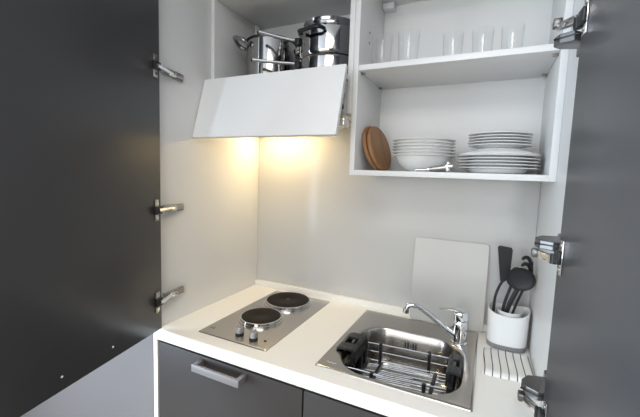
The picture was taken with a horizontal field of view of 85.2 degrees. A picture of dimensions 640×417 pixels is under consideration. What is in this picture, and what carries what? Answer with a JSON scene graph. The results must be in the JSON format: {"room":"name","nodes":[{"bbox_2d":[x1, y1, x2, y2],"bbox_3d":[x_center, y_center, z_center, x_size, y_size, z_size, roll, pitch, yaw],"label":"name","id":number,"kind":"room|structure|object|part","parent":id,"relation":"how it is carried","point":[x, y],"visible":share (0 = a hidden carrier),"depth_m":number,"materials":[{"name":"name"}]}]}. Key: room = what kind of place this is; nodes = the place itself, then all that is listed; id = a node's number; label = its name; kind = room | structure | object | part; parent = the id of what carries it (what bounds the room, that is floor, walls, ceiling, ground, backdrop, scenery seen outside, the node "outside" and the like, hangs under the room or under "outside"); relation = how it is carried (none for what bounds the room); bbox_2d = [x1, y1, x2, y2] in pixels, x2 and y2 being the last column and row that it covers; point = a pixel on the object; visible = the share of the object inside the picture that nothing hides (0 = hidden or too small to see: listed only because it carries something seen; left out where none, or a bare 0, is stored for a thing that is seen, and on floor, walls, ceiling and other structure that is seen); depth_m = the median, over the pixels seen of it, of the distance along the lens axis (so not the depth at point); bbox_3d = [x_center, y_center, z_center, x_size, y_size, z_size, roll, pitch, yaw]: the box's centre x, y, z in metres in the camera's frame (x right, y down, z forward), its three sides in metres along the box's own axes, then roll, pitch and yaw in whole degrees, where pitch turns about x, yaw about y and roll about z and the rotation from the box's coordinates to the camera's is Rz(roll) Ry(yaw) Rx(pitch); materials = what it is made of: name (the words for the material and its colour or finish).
{"room":"kitchen","nodes":[
{"label":"kitchen","id":0,"kind":"room"},
{"bbox_2d":[20,334,153,416],"bbox_3d":[-1.207,0.030,1.548,1.378,2.500,0.040,5,6,25],"label":"wall","id":1,"kind":"structure","parent":0,"point":[123,386],"depth_m":1.40,"materials":[{"name":"grey paint"}]},
{"bbox_3d":[-0.634,1.488,-0.051,4.000,0.050,3.860,5,6,25],"label":"floor","id":2,"kind":"structure","parent":0,"visible":0},
{"bbox_2d":[153,0,258,416],"bbox_3d":[-0.454,0.150,1.515,0.020,2.320,0.620,5,6,25],"label":"panel","id":3,"kind":"object","parent":2,"relation":"on","point":[209,246],"visible":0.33,"depth_m":1.37,"materials":[{"name":"white laminate"}]},
{"bbox_2d":[0,0,183,416],"bbox_3d":[-0.603,-0.245,0.932,0.040,1.391,0.744,3,6,14],"label":"door","id":4,"kind":"structure","parent":3,"relation":"attached to","point":[81,209],"depth_m":0.88,"materials":[{"name":"grey laminate"}]},
{"bbox_3d":[-0.523,-0.468,1.174,0.021,0.015,0.090,2,6,5],"label":"hinge arm","id":5,"kind":"part","parent":4,"relation":"part of","materials":[{"name":"silver metal"}]},
{"bbox_3d":[-0.539,0.003,1.220,0.021,0.015,0.090,2,6,5],"label":"hinge arm","id":6,"kind":"part","parent":4,"relation":"part of","materials":[{"name":"silver metal"}]},
{"bbox_3d":[-0.550,0.322,1.251,0.021,0.015,0.090,2,6,5],"label":"hinge arm","id":7,"kind":"part","parent":4,"relation":"part of","materials":[{"name":"silver metal"}]},
{"bbox_3d":[-0.521,-0.473,1.230,0.012,0.032,0.090,5,6,25],"label":"mounting plate","id":8,"kind":"part","parent":4,"relation":"part of","materials":[{"name":"grey metal"}]},
{"bbox_3d":[-0.538,-0.003,1.276,0.012,0.026,0.088,5,6,25],"label":"mounting plate","id":9,"kind":"part","parent":4,"relation":"part of","materials":[{"name":"grey metal"}]},
{"bbox_3d":[-0.549,0.315,1.307,0.012,0.028,0.089,5,6,25],"label":"mounting plate","id":10,"kind":"part","parent":4,"relation":"part of","materials":[{"name":"grey metal"}]},
{"bbox_2d":[153,60,160,70],"bbox_3d":[-0.530,-0.464,1.131,0.007,0.028,0.032,3,6,13],"label":"hinge","id":11,"kind":"object","parent":3,"relation":"on","point":[156,64],"depth_m":1.13,"materials":[{"name":"silver metal"}]},
{"bbox_2d":[154,206,161,214],"bbox_3d":[-0.547,0.006,1.177,0.007,0.028,0.032,3,6,13],"label":"hinge","id":12,"kind":"object","parent":3,"relation":"on","point":[157,209],"depth_m":1.17,"materials":[{"name":"silver metal"}]},
{"bbox_2d":[155,297,162,307],"bbox_3d":[-0.558,0.325,1.208,0.007,0.028,0.032,3,6,13],"label":"hinge","id":13,"kind":"object","parent":3,"relation":"on","point":[158,300],"depth_m":1.20,"materials":[{"name":"silver metal"}]},
{"bbox_2d":[159,340,304,416],"bbox_3d":[-0.217,0.905,1.416,0.598,0.855,0.620,5,6,25],"label":"drawer","id":14,"kind":"object","parent":2,"relation":"on","point":[191,383],"visible":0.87,"depth_m":1.15,"materials":[{"name":"grey laminate"}]},
{"bbox_3d":[-0.326,0.527,1.117,0.192,0.024,0.043,5,6,25],"label":"handle","id":15,"kind":"part","parent":14,"relation":"part of","materials":[{"name":"grey metal"}]},
{"bbox_2d":[157,279,542,416],"bbox_3d":[0.084,0.462,1.268,1.205,0.070,0.600,5,6,25],"label":"countertop","id":16,"kind":"structure","parent":14,"relation":"on","point":[293,359],"depth_m":1.11,"materials":[{"name":"white laminate"}]},
{"bbox_2d":[199,291,329,351],"bbox_3d":[-0.193,0.415,1.406,0.290,0.032,0.510,5,6,25],"label":"cooktop","id":17,"kind":"object","parent":16,"relation":"in","point":[261,324],"visible":1,"depth_m":1.33,"materials":[{"name":"silver metal"}]},
{"bbox_2d":[315,310,477,411],"bbox_3d":[0.286,0.544,1.185,0.438,0.156,0.498,5,6,25],"label":"sink","id":18,"kind":"object","parent":16,"relation":"in","point":[388,329],"visible":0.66,"depth_m":1.26,"materials":[{"name":"grey metal"}]},
{"bbox_2d":[336,332,462,393],"bbox_3d":[0.250,0.524,1.125,0.378,0.137,0.234,5,6,25],"label":"dish rack","id":19,"kind":"object","parent":18,"relation":"in","point":[359,351],"visible":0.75,"depth_m":1.15,"materials":[{"name":"black plastic"}]},
{"bbox_3d":[0.123,0.529,1.179,0.016,0.108,0.196,5,6,25],"label":"frame","id":20,"kind":"part","parent":19,"relation":"part of","materials":[{"name":"black plastic"}]},
{"bbox_3d":[0.137,0.498,1.064,0.118,0.004,0.004,4,6,23],"label":"wire rod","id":21,"kind":"part","parent":19,"relation":"part of","materials":[{"name":"silver metal"}]},
{"bbox_3d":[0.223,0.562,1.185,0.180,0.004,0.004,4,6,18],"label":"wire rod","id":22,"kind":"part","parent":19,"relation":"part of","materials":[{"name":"silver metal"}]},
{"bbox_3d":[0.204,0.565,1.147,0.180,0.004,0.004,4,6,18],"label":"wire rod","id":23,"kind":"part","parent":19,"relation":"part of","materials":[{"name":"silver metal"}]},
{"bbox_3d":[0.242,0.559,1.224,0.180,0.004,0.004,4,6,18],"label":"wire rod","id":24,"kind":"part","parent":19,"relation":"part of","materials":[{"name":"silver metal"}]},
{"bbox_3d":[0.293,0.518,1.211,0.171,0.004,0.004,4,6,20],"label":"wire rod","id":25,"kind":"part","parent":19,"relation":"part of","materials":[{"name":"silver metal"}]},
{"bbox_3d":[0.291,0.548,1.210,0.171,0.004,0.004,4,6,20],"label":"wire rod","id":26,"kind":"part","parent":19,"relation":"part of","materials":[{"name":"silver metal"}]},
{"bbox_3d":[0.294,0.488,1.206,0.171,0.004,0.004,4,6,20],"label":"wire rod","id":27,"kind":"part","parent":19,"relation":"part of","materials":[{"name":"silver metal"}]},
{"bbox_3d":[0.280,0.566,1.099,0.237,0.004,0.004,4,6,19],"label":"wire rod","id":28,"kind":"part","parent":19,"relation":"part of","materials":[{"name":"silver metal"}]},
{"bbox_3d":[0.255,0.504,1.014,0.221,0.004,0.004,4,6,17],"label":"wire rod","id":29,"kind":"part","parent":19,"relation":"part of","materials":[{"name":"silver metal"}]},
{"bbox_3d":[0.299,0.563,1.137,0.237,0.004,0.004,4,6,19],"label":"wire rod","id":30,"kind":"part","parent":19,"relation":"part of","materials":[{"name":"silver metal"}]},
{"bbox_3d":[0.289,0.565,1.118,0.237,0.004,0.004,4,6,19],"label":"wire rod","id":31,"kind":"part","parent":19,"relation":"part of","materials":[{"name":"silver metal"}]},
{"bbox_3d":[0.308,0.562,1.156,0.237,0.004,0.004,4,6,19],"label":"wire rod","id":32,"kind":"part","parent":19,"relation":"part of","materials":[{"name":"silver metal"}]},
{"bbox_3d":[0.317,0.560,1.176,0.237,0.004,0.004,4,6,19],"label":"wire rod","id":33,"kind":"part","parent":19,"relation":"part of","materials":[{"name":"silver metal"}]},
{"bbox_3d":[0.327,0.558,1.195,0.236,0.004,0.030,5,6,25],"label":"wire rod","id":34,"kind":"part","parent":19,"relation":"part of","materials":[{"name":"silver metal"}]},
{"bbox_3d":[0.402,0.549,1.067,0.016,0.108,0.196,5,6,25],"label":"frame","id":35,"kind":"part","parent":19,"relation":"part of","materials":[{"name":"black plastic"}]},
{"bbox_2d":[402,302,467,345],"bbox_3d":[0.406,0.401,1.232,0.226,0.128,0.054,3,6,12],"label":"mixer tap","id":36,"kind":"object","parent":16,"relation":"on","point":[458,333],"visible":1,"depth_m":1.21,"materials":[{"name":"silver metal"}]},
{"bbox_3d":[0.392,0.394,1.228,0.189,0.114,0.022,3,6,9],"label":"spout","id":37,"kind":"part","parent":36,"relation":"part of","materials":[{"name":"silver metal"}]},
{"bbox_3d":[0.464,0.358,1.216,0.090,0.022,0.033,3,6,15],"label":"lever","id":38,"kind":"part","parent":36,"relation":"part of","materials":[{"name":"silver metal"}]},
{"bbox_2d":[451,320,467,345],"bbox_3d":[0.489,0.429,1.216,0.054,0.081,0.054,5,6,25],"label":"tap","id":39,"kind":"object","parent":36,"relation":"on","point":[459,331],"depth_m":1.20,"materials":[{"name":"silver metal"}]},
{"bbox_2d":[410,237,489,332],"bbox_3d":[0.501,0.292,1.363,0.273,0.333,0.035,5,6,25],"label":"cutting board","id":40,"kind":"object","parent":16,"relation":"on","point":[446,273],"visible":0.98,"depth_m":1.36,"materials":[{"name":"grey plastic"}]},
{"bbox_2d":[486,302,529,352],"bbox_3d":[0.652,0.409,1.213,0.128,0.139,0.111,5,6,25],"label":"utensil holder","id":41,"kind":"object","parent":16,"relation":"on","point":[508,332],"visible":0.93,"depth_m":1.17,"materials":[{"name":"white plastic"}]},
{"bbox_2d":[492,245,512,311],"bbox_3d":[0.636,0.285,1.221,0.048,0.315,0.023,5,6,25],"label":"spatula","id":42,"kind":"object","parent":41,"relation":"in","point":[505,253],"visible":0.76,"depth_m":1.21,"materials":[{"name":"black plastic"}]},
{"bbox_3d":[0.628,0.344,1.232,0.034,0.195,0.018,3,6,9],"label":"handle","id":43,"kind":"part","parent":42,"relation":"part of","materials":[{"name":"black plastic"}]},
{"bbox_3d":[0.639,0.192,1.208,0.046,0.128,0.016,5,6,25],"label":"blade","id":44,"kind":"part","parent":42,"relation":"part of","materials":[{"name":"black plastic"}]},
{"bbox_2d":[501,267,518,311],"bbox_3d":[0.673,0.323,1.228,0.063,0.238,0.022,2,6,-3],"label":"tool","id":45,"kind":"object","parent":41,"relation":"in","point":[509,288],"visible":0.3,"depth_m":1.23,"materials":[{"name":"black plastic"}]},
{"bbox_3d":[0.663,0.342,1.230,0.046,0.201,0.015,1,6,-15],"label":"handle","id":46,"kind":"part","parent":45,"relation":"part of","materials":[{"name":"black plastic"}]},
{"bbox_2d":[496,305,523,317],"bbox_3d":[0.655,0.398,1.207,0.085,0.100,0.085,5,6,25],"label":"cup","id":47,"kind":"object","parent":41,"relation":"on","point":[519,311],"depth_m":1.19,"materials":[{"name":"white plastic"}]},
{"bbox_2d":[504,268,535,312],"bbox_3d":[0.658,0.320,1.171,0.040,0.255,0.100,-3,7,-42],"label":"serving spoon","id":48,"kind":"object","parent":41,"relation":"in","point":[519,279],"visible":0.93,"depth_m":1.16,"materials":[{"name":"black plastic"}]},
{"bbox_3d":[0.651,0.351,1.195,0.014,0.190,0.060,-3,7,-41],"label":"handle","id":49,"kind":"part","parent":48,"relation":"part of","materials":[{"name":"black plastic"}]},
{"bbox_2d":[511,256,533,313],"bbox_3d":[0.685,0.301,1.188,0.062,0.291,0.036,4,6,18],"label":"server","id":50,"kind":"object","parent":41,"relation":"in","point":[529,265],"visible":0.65,"depth_m":1.17,"materials":[{"name":"black plastic"}]},
{"bbox_3d":[0.678,0.345,1.197,0.053,0.201,0.016,6,7,38],"label":"handle","id":51,"kind":"part","parent":50,"relation":"part of","materials":[{"name":"black plastic"}]},
{"bbox_2d":[482,347,533,382],"bbox_3d":[0.583,0.484,1.084,0.140,0.011,0.183,5,6,25],"label":"cloth","id":52,"kind":"object","parent":16,"relation":"on","point":[496,363],"visible":0.96,"depth_m":1.07,"materials":[{"name":"fabric"}]},
{"bbox_2d":[303,389,387,416],"bbox_3d":[0.334,0.947,1.177,0.602,0.855,0.577,5,6,25],"label":"base cabinet","id":53,"kind":"object","parent":2,"relation":"on","point":[315,404],"visible":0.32,"depth_m":0.97,"materials":[{"name":"grey laminate"}]},
{"bbox_2d":[527,0,584,407],"bbox_3d":[0.649,0.240,0.987,0.020,2.320,0.620,5,6,25],"label":"panel","id":54,"kind":"object","parent":2,"relation":"on","point":[551,200],"visible":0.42,"depth_m":0.95,"materials":[{"name":"white laminate"}]},
{"bbox_2d":[537,407,544,416],"bbox_3d":[0.457,0.430,0.720,0.007,0.026,0.030,4,6,20],"label":"hinge","id":55,"kind":"object","parent":54,"relation":"on","point":[540,412],"depth_m":0.72,"materials":[{"name":"silver metal"}]},
{"bbox_2d":[553,249,561,264],"bbox_3d":[0.469,0.096,0.687,0.007,0.026,0.030,4,6,20],"label":"hinge","id":56,"kind":"object","parent":54,"relation":"on","point":[557,256],"depth_m":0.68,"materials":[{"name":"silver metal"}]},
{"bbox_2d":[517,0,639,416],"bbox_3d":[0.401,-0.163,0.453,0.076,1.391,0.754,4,6,22],"label":"door","id":57,"kind":"structure","parent":54,"relation":"attached to","point":[593,370],"depth_m":0.53,"materials":[{"name":"grey laminate"}]},
{"bbox_3d":[0.467,0.435,0.772,0.015,0.018,0.057,2,6,-2],"label":"hinge arm","id":58,"kind":"part","parent":57,"relation":"part of","materials":[{"name":"silver metal"}]},
{"bbox_3d":[0.478,0.101,0.739,0.015,0.018,0.057,2,6,-2],"label":"hinge arm","id":59,"kind":"part","parent":57,"relation":"part of","materials":[{"name":"silver metal"}]},
{"bbox_3d":[0.495,-0.369,0.693,0.015,0.020,0.057,2,6,-2],"label":"hinge arm","id":60,"kind":"part","parent":57,"relation":"part of","materials":[{"name":"silver metal"}]},
{"bbox_2d":[577,5,587,25],"bbox_3d":[0.485,-0.355,0.643,0.007,0.026,0.030,4,6,20],"label":"hinge","id":61,"kind":"object","parent":54,"relation":"on","point":[582,17],"depth_m":0.63,"materials":[{"name":"silver metal"}]},
{"bbox_3d":[0.251,0.082,1.536,1.420,2.500,0.038,5,6,25],"label":"wall","id":62,"kind":"structure","parent":0,"visible":0},
{"bbox_2d":[211,0,355,114],"bbox_3d":[-0.097,-0.596,1.417,0.596,0.478,0.334,5,6,25],"label":"upper cabinet","id":63,"kind":"object","parent":62,"relation":"attached to","point":[229,18],"visible":0.31,"depth_m":1.44,"materials":[{"name":"white laminate"}]},
{"bbox_3d":[-0.357,-0.617,1.542,0.017,0.478,0.334,5,6,25],"label":"panel","id":64,"kind":"part","parent":63,"relation":"part of","materials":[{"name":"white plastic"}]},
{"bbox_2d":[233,34,298,74],"bbox_3d":[-0.210,-0.605,1.492,0.248,0.206,0.263,5,6,25],"label":"stock pot","id":65,"kind":"object","parent":63,"relation":"on","point":[257,46],"visible":0.54,"depth_m":1.40,"materials":[{"name":"silver metal"}]},
{"bbox_3d":[-0.328,-0.685,1.434,0.063,0.044,0.100,0,6,-22],"label":"loop handle","id":66,"kind":"part","parent":65,"relation":"part of","materials":[{"name":"silver metal"}]},
{"bbox_2d":[192,64,350,138],"bbox_3d":[-0.125,-0.380,1.387,0.599,0.234,0.424,5,6,25],"label":"extractor hood","id":67,"kind":"object","parent":63,"relation":"attached to","point":[307,102],"visible":0.95,"depth_m":1.20,"materials":[{"name":"white plastic"}]},
{"bbox_2d":[342,80,350,126],"bbox_3d":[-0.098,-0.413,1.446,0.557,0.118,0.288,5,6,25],"label":"hinge","id":68,"kind":"object","parent":67,"relation":"attached to","point":[344,102],"depth_m":1.20,"materials":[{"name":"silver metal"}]},
{"bbox_3d":[-0.089,-0.825,1.395,0.561,0.018,0.334,5,6,25],"label":"panel","id":69,"kind":"part","parent":63,"relation":"part of","materials":[{"name":"white plastic"}]},
{"bbox_2d":[251,53,348,73],"bbox_3d":[-0.033,-0.522,1.317,0.405,0.088,0.250,-1,6,-26],"label":"saucepan","id":70,"kind":"object","parent":63,"relation":"on","point":[321,59],"visible":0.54,"depth_m":1.24,"materials":[{"name":"silver metal"}]},
{"bbox_3d":[-0.168,-0.554,1.320,0.175,0.033,0.024,3,6,7],"label":"long handle","id":71,"kind":"part","parent":70,"relation":"part of","materials":[{"name":"silver metal"}]},
{"bbox_2d":[257,15,349,58],"bbox_3d":[-0.016,-0.632,1.307,0.379,0.145,0.248,-1,6,-31],"label":"saucepan","id":72,"kind":"object","parent":70,"relation":"on","point":[328,33],"visible":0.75,"depth_m":1.23,"materials":[{"name":"silver metal"}]},
{"bbox_3d":[-0.155,-0.644,1.310,0.150,0.046,0.024,2,6,2],"label":"long handle","id":73,"kind":"part","parent":72,"relation":"part of","materials":[{"name":"silver metal"}]},
{"bbox_3d":[-0.035,-0.629,1.223,0.109,0.015,0.038,6,7,32],"label":"loop handle","id":74,"kind":"part","parent":72,"relation":"part of","materials":[{"name":"black plastic"}]},
{"bbox_3d":[0.042,-0.684,1.336,0.210,0.043,0.210,5,6,25],"label":"lid","id":75,"kind":"part","parent":72,"relation":"part of","materials":[{"name":"silver metal"}]},
{"bbox_3d":[-0.028,-0.664,1.550,0.561,0.327,0.008,5,6,25],"label":"panel","id":76,"kind":"part","parent":63,"relation":"part of","materials":[{"name":"white plastic"}]},
{"bbox_3d":[0.172,-0.576,1.310,0.018,0.478,0.297,5,6,25],"label":"panel","id":77,"kind":"part","parent":63,"relation":"part of","materials":[{"name":"white laminate"}]},
{"bbox_2d":[257,127,540,323],"bbox_3d":[0.227,0.183,1.519,1.204,2.300,0.014,5,6,25],"label":"backsplash","id":78,"kind":"structure","parent":62,"relation":"attached to","point":[322,227],"depth_m":1.52,"materials":[{"name":"grey laminate"}]},
{"bbox_2d":[349,0,573,181],"bbox_3d":[0.450,-0.448,1.185,0.608,0.688,0.297,5,6,25],"label":"upper cabinet","id":79,"kind":"object","parent":62,"relation":"attached to","point":[425,86],"visible":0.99,"depth_m":1.24,"materials":[{"name":"white laminate"}]},
{"bbox_3d":[0.185,-0.470,1.312,0.018,0.688,0.297,5,6,25],"label":"panel","id":80,"kind":"part","parent":79,"relation":"part of","materials":[{"name":"white laminate"}]},
{"bbox_2d":[362,126,380,170],"bbox_3d":[0.207,-0.225,1.307,0.058,0.167,0.172,6,7,34],"label":"round wooden board","id":81,"kind":"object","parent":79,"relation":"on","point":[365,132],"visible":0.3,"depth_m":1.25,"materials":[{"name":"brown wood"}]},
{"bbox_2d":[367,126,390,170],"bbox_3d":[0.223,-0.223,1.299,0.058,0.165,0.170,6,7,34],"label":"round wooden board","id":82,"kind":"object","parent":79,"relation":"on","point":[378,146],"visible":1,"depth_m":1.28,"materials":[{"name":"brown wood"}]},
{"bbox_3d":[0.462,-0.782,1.153,0.572,0.018,0.297,5,6,25],"label":"panel","id":83,"kind":"part","parent":79,"relation":"part of","materials":[{"name":"white plastic"}]},
{"bbox_2d":[392,154,454,171],"bbox_3d":[0.365,-0.158,1.240,0.216,0.058,0.216,5,6,25],"label":"bowl","id":84,"kind":"object","parent":79,"relation":"on","point":[409,162],"visible":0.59,"depth_m":1.17,"materials":[{"name":"white ceramic"}]},
{"bbox_2d":[392,151,455,154],"bbox_3d":[0.365,-0.169,1.239,0.216,0.058,0.216,5,6,25],"label":"bowl","id":85,"kind":"object","parent":84,"relation":"on","point":[394,152],"visible":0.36,"depth_m":1.15,"materials":[{"name":"white ceramic"}]},
{"bbox_2d":[392,147,455,151],"bbox_3d":[0.365,-0.179,1.238,0.216,0.058,0.216,5,6,25],"label":"bowl","id":86,"kind":"object","parent":85,"relation":"on","point":[406,148],"visible":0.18,"depth_m":1.15,"materials":[{"name":"white ceramic"}]},
{"bbox_2d":[392,144,455,148],"bbox_3d":[0.366,-0.190,1.237,0.216,0.058,0.216,5,6,25],"label":"bowl","id":87,"kind":"object","parent":86,"relation":"on","point":[402,145],"visible":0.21,"depth_m":1.15,"materials":[{"name":"white ceramic"}]},
{"bbox_2d":[393,141,455,145],"bbox_3d":[0.366,-0.200,1.236,0.216,0.058,0.216,5,6,25],"label":"bowl","id":88,"kind":"object","parent":87,"relation":"on","point":[401,142],"visible":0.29,"depth_m":1.15,"materials":[{"name":"white ceramic"}]},
{"bbox_2d":[393,137,455,142],"bbox_3d":[0.366,-0.211,1.235,0.216,0.058,0.216,5,6,25],"label":"bowl","id":89,"kind":"object","parent":88,"relation":"on","point":[414,138],"visible":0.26,"depth_m":1.15,"materials":[{"name":"white ceramic"}]},
{"bbox_2d":[415,161,452,171],"bbox_3d":[0.363,-0.134,1.111,0.113,0.035,0.018,5,6,25],"label":"corkscrew","id":90,"kind":"object","parent":79,"relation":"on","point":[447,166],"visible":0.96,"depth_m":1.10,"materials":[{"name":"silver metal"}]},
{"bbox_3d":[0.439,-0.115,1.218,0.572,0.018,0.297,5,6,25],"label":"panel","id":91,"kind":"part","parent":79,"relation":"part of","materials":[{"name":"white laminate"}]},
{"bbox_2d":[359,44,560,89],"bbox_3d":[0.448,-0.465,1.177,0.570,0.018,0.276,5,6,25],"label":"shelf","id":92,"kind":"object","parent":79,"relation":"attached to","point":[530,64],"depth_m":1.14,"materials":[{"name":"white laminate"}]},
{"bbox_2d":[456,167,540,173],"bbox_3d":[0.575,-0.121,1.136,0.245,0.020,0.245,5,6,25],"label":"dinner plate","id":93,"kind":"object","parent":79,"relation":"on","point":[492,170],"visible":0.78,"depth_m":1.06,"materials":[{"name":"white ceramic"}]},
{"bbox_2d":[457,164,540,167],"bbox_3d":[0.576,-0.131,1.135,0.245,0.020,0.245,5,6,25],"label":"dinner plate","id":94,"kind":"object","parent":93,"relation":"on","point":[467,165],"visible":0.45,"depth_m":1.05,"materials":[{"name":"white ceramic"}]},
{"bbox_2d":[457,160,540,164],"bbox_3d":[0.574,-0.141,1.135,0.245,0.020,0.245,5,6,25],"label":"dinner plate","id":95,"kind":"object","parent":94,"relation":"on","point":[471,161],"visible":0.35,"depth_m":1.05,"materials":[{"name":"white ceramic"}]},
{"bbox_2d":[457,157,540,161],"bbox_3d":[0.576,-0.150,1.133,0.245,0.020,0.245,5,6,25],"label":"dinner plate","id":96,"kind":"object","parent":95,"relation":"on","point":[469,158],"visible":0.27,"depth_m":1.05,"materials":[{"name":"white ceramic"}]},
{"bbox_2d":[457,154,540,157],"bbox_3d":[0.575,-0.160,1.132,0.245,0.020,0.245,5,6,25],"label":"dinner plate","id":97,"kind":"object","parent":96,"relation":"on","point":[466,155],"visible":0.3,"depth_m":1.05,"materials":[{"name":"white ceramic"}]},
{"bbox_2d":[457,148,541,155],"bbox_3d":[0.577,-0.180,1.130,0.245,0.020,0.245,5,6,25],"label":"dinner plate","id":98,"kind":"object","parent":97,"relation":"on","point":[486,150],"visible":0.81,"depth_m":1.04,"materials":[{"name":"white ceramic"}]},
{"bbox_2d":[468,143,531,148],"bbox_3d":[0.579,-0.196,1.128,0.187,0.014,0.187,5,6,25],"label":"dessert plate","id":99,"kind":"object","parent":98,"relation":"on","point":[486,145],"visible":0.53,"depth_m":1.07,"materials":[{"name":"white ceramic"}]},
{"bbox_2d":[467,140,531,144],"bbox_3d":[0.579,-0.205,1.127,0.187,0.014,0.187,5,6,25],"label":"dessert plate","id":100,"kind":"object","parent":99,"relation":"on","point":[487,141],"visible":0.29,"depth_m":1.06,"materials":[{"name":"white ceramic"}]},
{"bbox_2d":[469,137,532,141],"bbox_3d":[0.581,-0.213,1.126,0.187,0.014,0.187,5,6,25],"label":"dessert plate","id":101,"kind":"object","parent":100,"relation":"on","point":[490,138],"visible":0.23,"depth_m":1.06,"materials":[{"name":"white ceramic"}]},
{"bbox_2d":[468,134,532,139],"bbox_3d":[0.580,-0.222,1.125,0.187,0.014,0.187,5,6,25],"label":"dessert plate","id":102,"kind":"object","parent":101,"relation":"on","point":[491,135],"visible":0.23,"depth_m":1.06,"materials":[{"name":"white ceramic"}]},
{"bbox_2d":[468,131,532,136],"bbox_3d":[0.580,-0.231,1.125,0.187,0.014,0.187,5,6,25],"label":"dessert plate","id":103,"kind":"object","parent":102,"relation":"on","point":[492,132],"visible":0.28,"depth_m":1.06,"materials":[{"name":"white ceramic"}]},
{"bbox_3d":[0.716,-0.427,1.058,0.018,0.688,0.297,5,6,25],"label":"panel","id":104,"kind":"part","parent":79,"relation":"part of","materials":[{"name":"white laminate"}]}
]}

